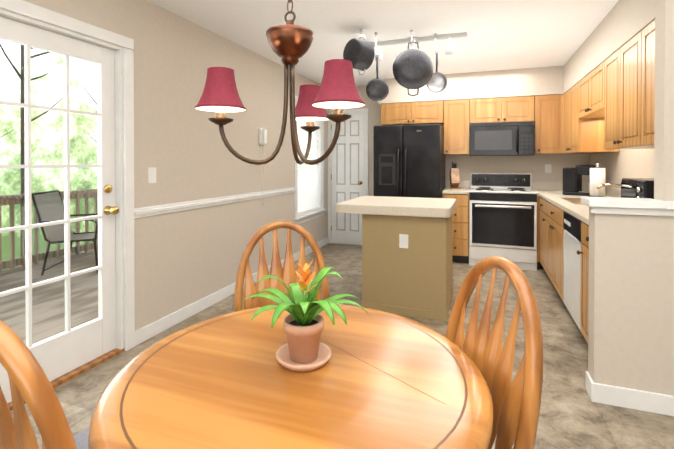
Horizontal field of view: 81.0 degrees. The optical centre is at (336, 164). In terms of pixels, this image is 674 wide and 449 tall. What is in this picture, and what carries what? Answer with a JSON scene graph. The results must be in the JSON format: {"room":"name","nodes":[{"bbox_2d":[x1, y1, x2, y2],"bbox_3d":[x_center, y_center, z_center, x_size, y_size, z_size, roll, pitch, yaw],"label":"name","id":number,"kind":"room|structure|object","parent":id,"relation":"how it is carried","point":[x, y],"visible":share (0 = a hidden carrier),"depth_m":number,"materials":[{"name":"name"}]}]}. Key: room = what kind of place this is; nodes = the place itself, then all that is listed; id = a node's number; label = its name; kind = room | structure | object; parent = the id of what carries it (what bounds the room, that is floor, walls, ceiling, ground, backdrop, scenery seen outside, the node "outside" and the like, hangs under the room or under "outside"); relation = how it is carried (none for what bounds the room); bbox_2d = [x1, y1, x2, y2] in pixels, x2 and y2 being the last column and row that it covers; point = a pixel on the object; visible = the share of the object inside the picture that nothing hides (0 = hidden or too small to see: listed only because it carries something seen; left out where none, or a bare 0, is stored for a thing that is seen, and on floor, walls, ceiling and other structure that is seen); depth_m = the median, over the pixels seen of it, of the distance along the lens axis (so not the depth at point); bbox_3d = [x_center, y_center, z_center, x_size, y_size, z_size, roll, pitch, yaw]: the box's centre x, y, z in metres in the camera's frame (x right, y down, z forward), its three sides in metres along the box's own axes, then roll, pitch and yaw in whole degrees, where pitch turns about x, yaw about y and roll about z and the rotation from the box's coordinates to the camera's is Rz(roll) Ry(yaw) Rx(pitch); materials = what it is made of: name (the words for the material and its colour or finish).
{"room":"kitchen","nodes":[
{"label":"kitchen","id":0,"kind":"room"},
{"bbox_2d":[23,0,327,330],"bbox_3d":[-1.594,0.039,2.401,0.120,2.440,8.370,0,0,20],"label":"wall","id":1,"kind":"structure","parent":0,"point":[185,258],"depth_m":3.29,"materials":[{"name":"beige paint"}]},
{"bbox_2d":[0,0,134,410],"bbox_3d":[-1.636,0.201,2.252,0.165,2.122,1.040,0,0,20],"label":"door","id":2,"kind":"structure","parent":1,"relation":"attached to","point":[68,349],"depth_m":2.46,"materials":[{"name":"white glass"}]},
{"bbox_2d":[148,167,155,182],"bbox_3d":[-1.349,0.076,2.882,0.009,0.115,0.075,0,0,20],"label":"electrical outlet plate","id":3,"kind":"object","parent":1,"relation":"attached to","point":[151,174],"depth_m":2.88,"materials":[{"name":"white plastic"}]},
{"bbox_2d":[134,187,294,218],"bbox_3d":[-1.734,0.343,1.815,0.022,0.070,6.930,0,0,20],"label":"trim","id":4,"kind":"structure","parent":1,"relation":"attached to","point":[141,212],"depth_m":3.38,"materials":[{"name":"white wood"}]},
{"bbox_2d":[135,237,327,345],"bbox_3d":[-0.770,1.194,4.467,0.014,0.100,3.700,0,0,20],"label":"baseboard","id":5,"kind":"structure","parent":1,"relation":"attached to","point":[147,332],"depth_m":3.26,"materials":[{"name":"white wood"}]},
{"bbox_2d":[259,128,266,205],"bbox_3d":[-0.801,0.026,4.299,0.064,0.842,0.090,0,0,20],"label":"wall phone","id":6,"kind":"object","parent":1,"relation":"attached to","point":[262,136],"visible":0.94,"depth_m":4.27,"materials":[{"name":"white plastic"}]},
{"bbox_2d":[294,95,326,223],"bbox_3d":[-0.414,-0.062,5.552,0.169,1.675,1.030,0,0,20],"label":"window","id":7,"kind":"structure","parent":1,"relation":"in","point":[308,216],"depth_m":5.73,"materials":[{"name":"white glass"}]},
{"bbox_2d":[298,121,319,213],"bbox_3d":[-0.413,-0.081,5.551,0.043,1.463,0.810,0,0,20],"label":"window blinds","id":8,"kind":"object","parent":7,"relation":"attached to","point":[309,201],"visible":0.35,"depth_m":5.57,"materials":[{"name":"white plastic"}]},
{"bbox_2d":[10,243,673,448],"bbox_3d":[0.904,1.316,1.496,5.440,0.100,8.370,0,0,20],"label":"floor","id":9,"kind":"structure","parent":0,"point":[572,415],"depth_m":2.42,"materials":[{"name":"tile"}]},
{"bbox_2d":[0,320,89,448],"bbox_3d":[-0.579,0.763,0.933,0.452,1.019,0.521,0,0,20],"label":"chair","id":10,"kind":"object","parent":9,"relation":"on","point":[30,383],"visible":0.71,"depth_m":0.68,"materials":[{"name":"brown wood"}]},
{"bbox_2d":[234,220,329,310],"bbox_3d":[-0.195,0.759,1.523,0.452,1.019,0.521,0,0,-12],"label":"chair","id":11,"kind":"object","parent":9,"relation":"on","point":[287,275],"visible":0.29,"depth_m":1.71,"materials":[{"name":"brown wood"}]},
{"bbox_2d":[88,304,493,448],"bbox_3d":[-0.095,0.894,1.034,0.940,0.751,0.940,0,0,20],"label":"dining table","id":12,"kind":"object","parent":9,"relation":"on","point":[380,379],"visible":0.92,"depth_m":0.90,"materials":[{"name":"brown wood"}]},
{"bbox_2d":[241,259,368,371],"bbox_3d":[-0.095,0.384,1.066,0.347,0.268,0.356,0,0,20],"label":"plant","id":13,"kind":"object","parent":12,"relation":"on","point":[304,349],"visible":1,"depth_m":1.02,"materials":[{"name":"green plant"}]},
{"bbox_2d":[336,196,455,320],"bbox_3d":[0.580,0.792,3.655,0.965,0.915,0.890,0,0,20],"label":"kitchen island","id":14,"kind":"object","parent":9,"relation":"on","point":[406,256],"visible":1,"depth_m":3.28,"materials":[{"name":"laminate"}]},
{"bbox_2d":[373,124,444,197],"bbox_3d":[0.992,0.362,5.338,0.850,1.750,0.835,0,0,20],"label":"refrigerator","id":15,"kind":"object","parent":9,"relation":"on","point":[408,160],"visible":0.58,"depth_m":4.99,"materials":[{"name":"black metal"}]},
{"bbox_2d":[442,193,468,262],"bbox_3d":[1.590,0.802,5.237,0.316,0.872,0.619,0,0,20],"label":"base cabinet","id":16,"kind":"object","parent":9,"relation":"on","point":[460,221],"depth_m":4.93,"materials":[{"name":"brown wood"}]},
{"bbox_2d":[442,189,469,192],"bbox_3d":[1.589,0.343,5.228,0.318,0.040,0.630,0,0,20],"label":"countertop","id":17,"kind":"structure","parent":16,"relation":"on","point":[445,190],"depth_m":4.99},
{"bbox_2d":[450,162,459,188],"bbox_3d":[1.601,0.140,5.367,0.147,0.363,0.255,0,0,20],"label":"knife block","id":18,"kind":"object","parent":17,"relation":"on","point":[454,178],"visible":1,"depth_m":5.31,"materials":[{"name":"brown wood"}]},
{"bbox_2d":[445,256,542,448],"bbox_3d":[0.217,0.762,1.034,0.521,1.019,0.452,0,0,-11],"label":"chair","id":19,"kind":"object","parent":9,"relation":"on","point":[516,404],"visible":0.56,"depth_m":0.98,"materials":[{"name":"brown wood"}]},
{"bbox_2d":[469,173,537,270],"bbox_3d":[2.083,0.675,5.003,0.760,1.130,0.718,0,0,20],"label":"range","id":20,"kind":"object","parent":9,"relation":"on","point":[502,214],"visible":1,"depth_m":4.74,"materials":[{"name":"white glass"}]},
{"bbox_2d":[537,194,537,268],"bbox_3d":[2.765,0.805,4.788,0.664,0.872,0.654,0,0,20],"label":"base cabinet","id":21,"kind":"object","parent":9,"relation":"on","point":[537,194],"depth_m":4.65,"materials":[{"name":"brown wood"}]},
{"bbox_2d":[538,197,545,268],"bbox_3d":[2.583,0.809,4.255,0.640,0.872,0.582,0,0,20],"label":"base cabinet","id":22,"kind":"object","parent":9,"relation":"on","point":[541,200],"depth_m":4.59,"materials":[{"name":"brown wood"}]},
{"bbox_2d":[542,201,577,300],"bbox_3d":[2.357,0.814,3.638,0.640,0.872,0.954,0,0,20],"label":"base cabinet","id":23,"kind":"object","parent":9,"relation":"on","point":[553,202],"depth_m":3.74,"materials":[{"name":"brown wood"}]},
{"bbox_2d":[532,189,589,224],"bbox_3d":[2.326,0.355,3.589,0.666,0.040,3.202,0,0,20],"label":"countertop","id":24,"kind":"structure","parent":23,"relation":"on","point":[580,211],"depth_m":3.52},
{"bbox_2d":[562,197,583,204],"bbox_3d":[2.349,0.418,3.607,0.430,0.174,0.649,0,0,20],"label":"sink","id":25,"kind":"object","parent":24,"relation":"in","point":[573,200],"depth_m":3.92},
{"bbox_2d":[562,165,595,195],"bbox_3d":[2.673,0.164,4.341,0.310,0.330,0.250,0,1,35],"label":"coffee maker","id":26,"kind":"object","parent":24,"relation":"on","point":[572,180],"visible":0.81,"depth_m":4.28,"materials":[{"name":"black plastic"}]},
{"bbox_2d":[588,163,605,196],"bbox_3d":[2.619,0.156,3.964,0.160,0.352,0.160,0,0,20],"label":"paper towel","id":27,"kind":"object","parent":24,"relation":"on","point":[597,176],"visible":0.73,"depth_m":3.92,"materials":[{"name":"white paper"}]},
{"bbox_2d":[596,183,620,197],"bbox_3d":[2.492,0.248,3.554,0.266,0.174,0.220,0,0,20],"label":"faucet","id":28,"kind":"object","parent":24,"relation":"on","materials":[{"name":"silver metal"}]},
{"bbox_2d":[616,178,653,198],"bbox_3d":[2.035,0.217,2.517,0.342,0.250,0.420,0,0,20],"label":"toaster","id":29,"kind":"object","parent":24,"relation":"on","point":[637,187],"visible":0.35,"depth_m":2.48,"materials":[{"name":"black metal"}]},
{"bbox_2d":[563,211,582,328],"bbox_3d":[2.085,0.820,2.907,0.647,0.870,0.596,0,0,20],"label":"dishwasher","id":30,"kind":"object","parent":9,"relation":"on","point":[572,259],"visible":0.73,"depth_m":2.96,"materials":[{"name":"white plastic"}]},
{"bbox_2d":[578,221,588,342],"bbox_3d":[1.887,0.823,2.353,0.640,0.872,0.573,0,0,20],"label":"base cabinet","id":31,"kind":"object","parent":9,"relation":"on","point":[584,262],"depth_m":2.62,"materials":[{"name":"brown wood"}]},
{"bbox_2d":[147,0,618,85],"bbox_3d":[0.904,-1.224,1.478,5.440,0.100,8.370,0,0,20],"label":"ceiling","id":32,"kind":"structure","parent":0,"point":[510,34],"depth_m":3.38,"materials":[{"name":"white paint"}]},
{"bbox_2d":[195,0,364,164],"bbox_3d":[-0.105,-0.585,1.096,0.438,1.170,0.414,0,0,20],"label":"chandelier","id":33,"kind":"object","parent":32,"relation":"hanging from","point":[290,43],"visible":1,"depth_m":1.01,"materials":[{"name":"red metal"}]},
{"bbox_2d":[371,32,466,60],"bbox_3d":[0.722,-1.097,3.716,0.960,0.186,0.118,0,0,20],"label":"track light","id":34,"kind":"object","parent":32,"relation":"attached to","point":[450,48],"visible":0.69,"depth_m":3.66,"materials":[{"name":"white metal"}]},
{"bbox_2d":[343,29,374,74],"bbox_3d":[0.183,-0.988,3.436,0.153,0.400,0.260,0,1,-38],"label":"stock pot","id":35,"kind":"object","parent":34,"relation":"hanging from","point":[359,53],"visible":0.94,"depth_m":3.37,"materials":[{"name":"metal"}]},
{"bbox_2d":[366,32,388,100],"bbox_3d":[0.358,-0.880,3.522,0.194,0.618,0.107,0,0,20],"label":"frying pan","id":36,"kind":"object","parent":34,"relation":"hanging from","point":[377,88],"visible":1,"depth_m":3.50,"materials":[{"name":"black metal"}]},
{"bbox_2d":[393,30,432,95],"bbox_3d":[0.671,-0.897,3.451,0.358,0.582,0.098,0,0,1],"label":"pan","id":37,"kind":"object","parent":34,"relation":"hanging from","point":[412,68],"visible":1,"depth_m":3.41,"materials":[{"name":"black metal"}]},
{"bbox_2d":[426,33,446,92],"bbox_3d":[0.907,-0.923,3.593,0.186,0.532,0.061,0,0,7],"label":"saute pan","id":38,"kind":"object","parent":34,"relation":"hanging from","point":[437,83],"visible":0.96,"depth_m":3.62,"materials":[{"name":"metal"}]},
{"bbox_2d":[328,85,589,245],"bbox_3d":[2.378,0.018,5.340,5.320,2.440,0.120,0,0,20],"label":"wall","id":39,"kind":"structure","parent":0,"point":[533,165],"depth_m":5.35,"materials":[{"name":"beige paint"}]},
{"bbox_2d":[328,108,368,244],"bbox_3d":[0.155,0.187,6.043,0.658,2.090,0.088,0,0,20],"label":"door","id":40,"kind":"structure","parent":39,"relation":"attached to","point":[347,176],"depth_m":6.07,"materials":[{"name":"white wood"}]},
{"bbox_2d":[381,101,444,125],"bbox_3d":[1.075,-0.713,5.557,0.850,0.297,0.351,0,0,20],"label":"upper cabinet","id":41,"kind":"object","parent":39,"relation":"attached to","point":[428,112],"depth_m":5.38,"materials":[{"name":"brown wood"}]},
{"bbox_2d":[441,99,469,154],"bbox_3d":[1.633,-0.501,5.354,0.328,0.718,0.351,0,0,20],"label":"upper cabinet","id":42,"kind":"object","parent":39,"relation":"attached to","point":[456,126],"depth_m":5.19,"materials":[{"name":"brown wood"}]},
{"bbox_2d":[469,96,532,123],"bbox_3d":[2.145,-0.700,5.165,0.756,0.317,0.351,0,0,20],"label":"upper cabinet","id":43,"kind":"object","parent":39,"relation":"attached to","point":[505,109],"depth_m":5.00,"materials":[{"name":"brown wood"}]},
{"bbox_2d":[470,122,534,155],"bbox_3d":[2.126,-0.327,5.114,0.756,0.412,0.466,0,0,20],"label":"microwave","id":44,"kind":"object","parent":43,"relation":"attached to","point":[505,139],"visible":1,"depth_m":4.93,"materials":[{"name":"black plastic"}]},
{"bbox_2d":[446,181,589,188],"bbox_3d":[2.366,0.273,5.270,1.748,0.100,0.017,0,0,20],"label":"backsplash","id":45,"kind":"structure","parent":39,"relation":"attached to","point":[463,184],"depth_m":5.14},
{"bbox_2d":[533,95,560,153],"bbox_3d":[2.652,-0.498,4.962,0.329,0.718,0.388,0,0,20],"label":"upper cabinet","id":46,"kind":"object","parent":39,"relation":"attached to","point":[546,108],"depth_m":4.82,"materials":[{"name":"brown wood"}]},
{"bbox_2d":[545,164,550,172],"bbox_3d":[2.750,0.049,5.135,0.075,0.115,0.009,0,0,20],"label":"electrical outlet plate","id":47,"kind":"object","parent":39,"relation":"attached to","point":[547,166],"depth_m":5.13,"materials":[{"name":"white plastic"}]},
{"bbox_2d":[378,66,561,104],"bbox_3d":[1.713,-1.032,5.320,2.280,0.340,0.360,0,0,20],"label":"soffit","id":48,"kind":"structure","parent":0,"point":[539,81],"depth_m":5.04,"materials":[{"name":"beige paint"}]},
{"bbox_2d":[562,0,654,93],"bbox_3d":[2.472,-1.019,3.525,0.360,0.340,3.210,0,0,20],"label":"soffit","id":49,"kind":"structure","parent":0,"point":[621,24],"depth_m":3.07,"materials":[{"name":"beige paint"}]},
{"bbox_2d":[590,149,653,188],"bbox_3d":[2.698,0.031,3.450,0.120,2.440,3.210,0,0,20],"label":"wall","id":50,"kind":"structure","parent":0,"point":[627,163],"depth_m":3.75,"materials":[{"name":"beige paint"}]},
{"bbox_2d":[561,84,607,153],"bbox_3d":[2.747,-0.494,4.328,0.388,0.718,0.855,0,0,20],"label":"upper cabinet","id":51,"kind":"object","parent":50,"relation":"attached to","point":[577,136],"depth_m":4.21,"materials":[{"name":"brown wood"}]},
{"bbox_2d":[577,64,600,119],"bbox_3d":[2.481,-0.658,3.547,0.352,0.377,0.900,0,0,20],"label":"upper cabinet","id":52,"kind":"object","parent":50,"relation":"attached to","point":[589,88],"depth_m":3.66,"materials":[{"name":"brown wood"}]},
{"bbox_2d":[601,38,653,151],"bbox_3d":[2.192,-0.482,2.759,0.352,0.718,0.891,0,0,20],"label":"upper cabinet","id":53,"kind":"object","parent":50,"relation":"attached to","point":[607,105],"depth_m":2.88,"materials":[{"name":"brown wood"}]},
{"bbox_2d":[633,20,654,147],"bbox_3d":[2.000,-0.478,2.234,0.352,0.718,0.445,0,0,20],"label":"upper cabinet","id":54,"kind":"object","parent":50,"relation":"attached to","point":[644,41],"depth_m":2.41,"materials":[{"name":"brown wood"}]},
{"bbox_2d":[588,0,673,395],"bbox_3d":[2.506,0.044,1.747,2.370,2.440,0.120,0,0,20],"label":"wall","id":55,"kind":"structure","parent":0,"point":[631,309],"depth_m":2.04,"materials":[{"name":"beige paint"}]},
{"bbox_2d":[581,197,673,215],"bbox_3d":[1.558,0.219,2.090,0.425,0.075,0.200,0,0,20],"label":"cap","id":56,"kind":"object","parent":55,"relation":"on","point":[627,206],"visible":1,"depth_m":2.02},
{"bbox_2d":[588,379,673,415],"bbox_3d":[2.476,1.214,1.695,2.384,0.100,0.014,0,0,20],"label":"baseboard","id":57,"kind":"structure","parent":55,"relation":"attached to","point":[647,401],"depth_m":2.04,"materials":[{"name":"white wood"}]},
{"label":"outside","id":58,"kind":"structure","parent":0,"visible":0},
{"bbox_2d":[0,249,97,344],"bbox_3d":[-2.928,1.385,3.575,3.175,0.170,9.000,0,0,20],"label":"deck floor","id":59,"kind":"structure","parent":58,"point":[53,319],"depth_m":3.83,"materials":[{"name":"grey wood"}]},
{"bbox_2d":[0,189,97,272],"bbox_3d":[-4.296,0.827,4.072,0.150,1.040,9.000,0,0,20],"label":"deck railing","id":60,"kind":"object","parent":59,"relation":"on","point":[37,256],"depth_m":5.11,"materials":[{"name":"brown wood"}]},
{"bbox_2d":[32,190,97,275],"bbox_3d":[-3.257,0.810,4.943,0.722,0.965,0.606,0,0,-10],"label":"patio chair","id":61,"kind":"object","parent":59,"relation":"on","point":[47,201],"depth_m":4.79,"materials":[{"name":"black metal"}]},
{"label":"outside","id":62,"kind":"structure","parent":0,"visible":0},
{"bbox_2d":[0,44,62,256],"bbox_3d":[-6.652,-0.286,8.530,0.677,9.000,3.322,0,0,17],"label":"trunk","id":63,"kind":"object","parent":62,"point":[22,141],"depth_m":8.46,"materials":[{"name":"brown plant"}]},
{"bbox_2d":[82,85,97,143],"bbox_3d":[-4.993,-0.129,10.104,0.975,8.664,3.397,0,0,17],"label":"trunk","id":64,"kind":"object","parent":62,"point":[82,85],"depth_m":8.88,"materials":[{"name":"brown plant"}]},
{"bbox_2d":[0,39,313,262],"bbox_3d":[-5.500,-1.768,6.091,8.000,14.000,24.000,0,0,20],"label":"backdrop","id":65,"kind":"structure","parent":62,"point":[51,138],"depth_m":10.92,"materials":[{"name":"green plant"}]}
]}

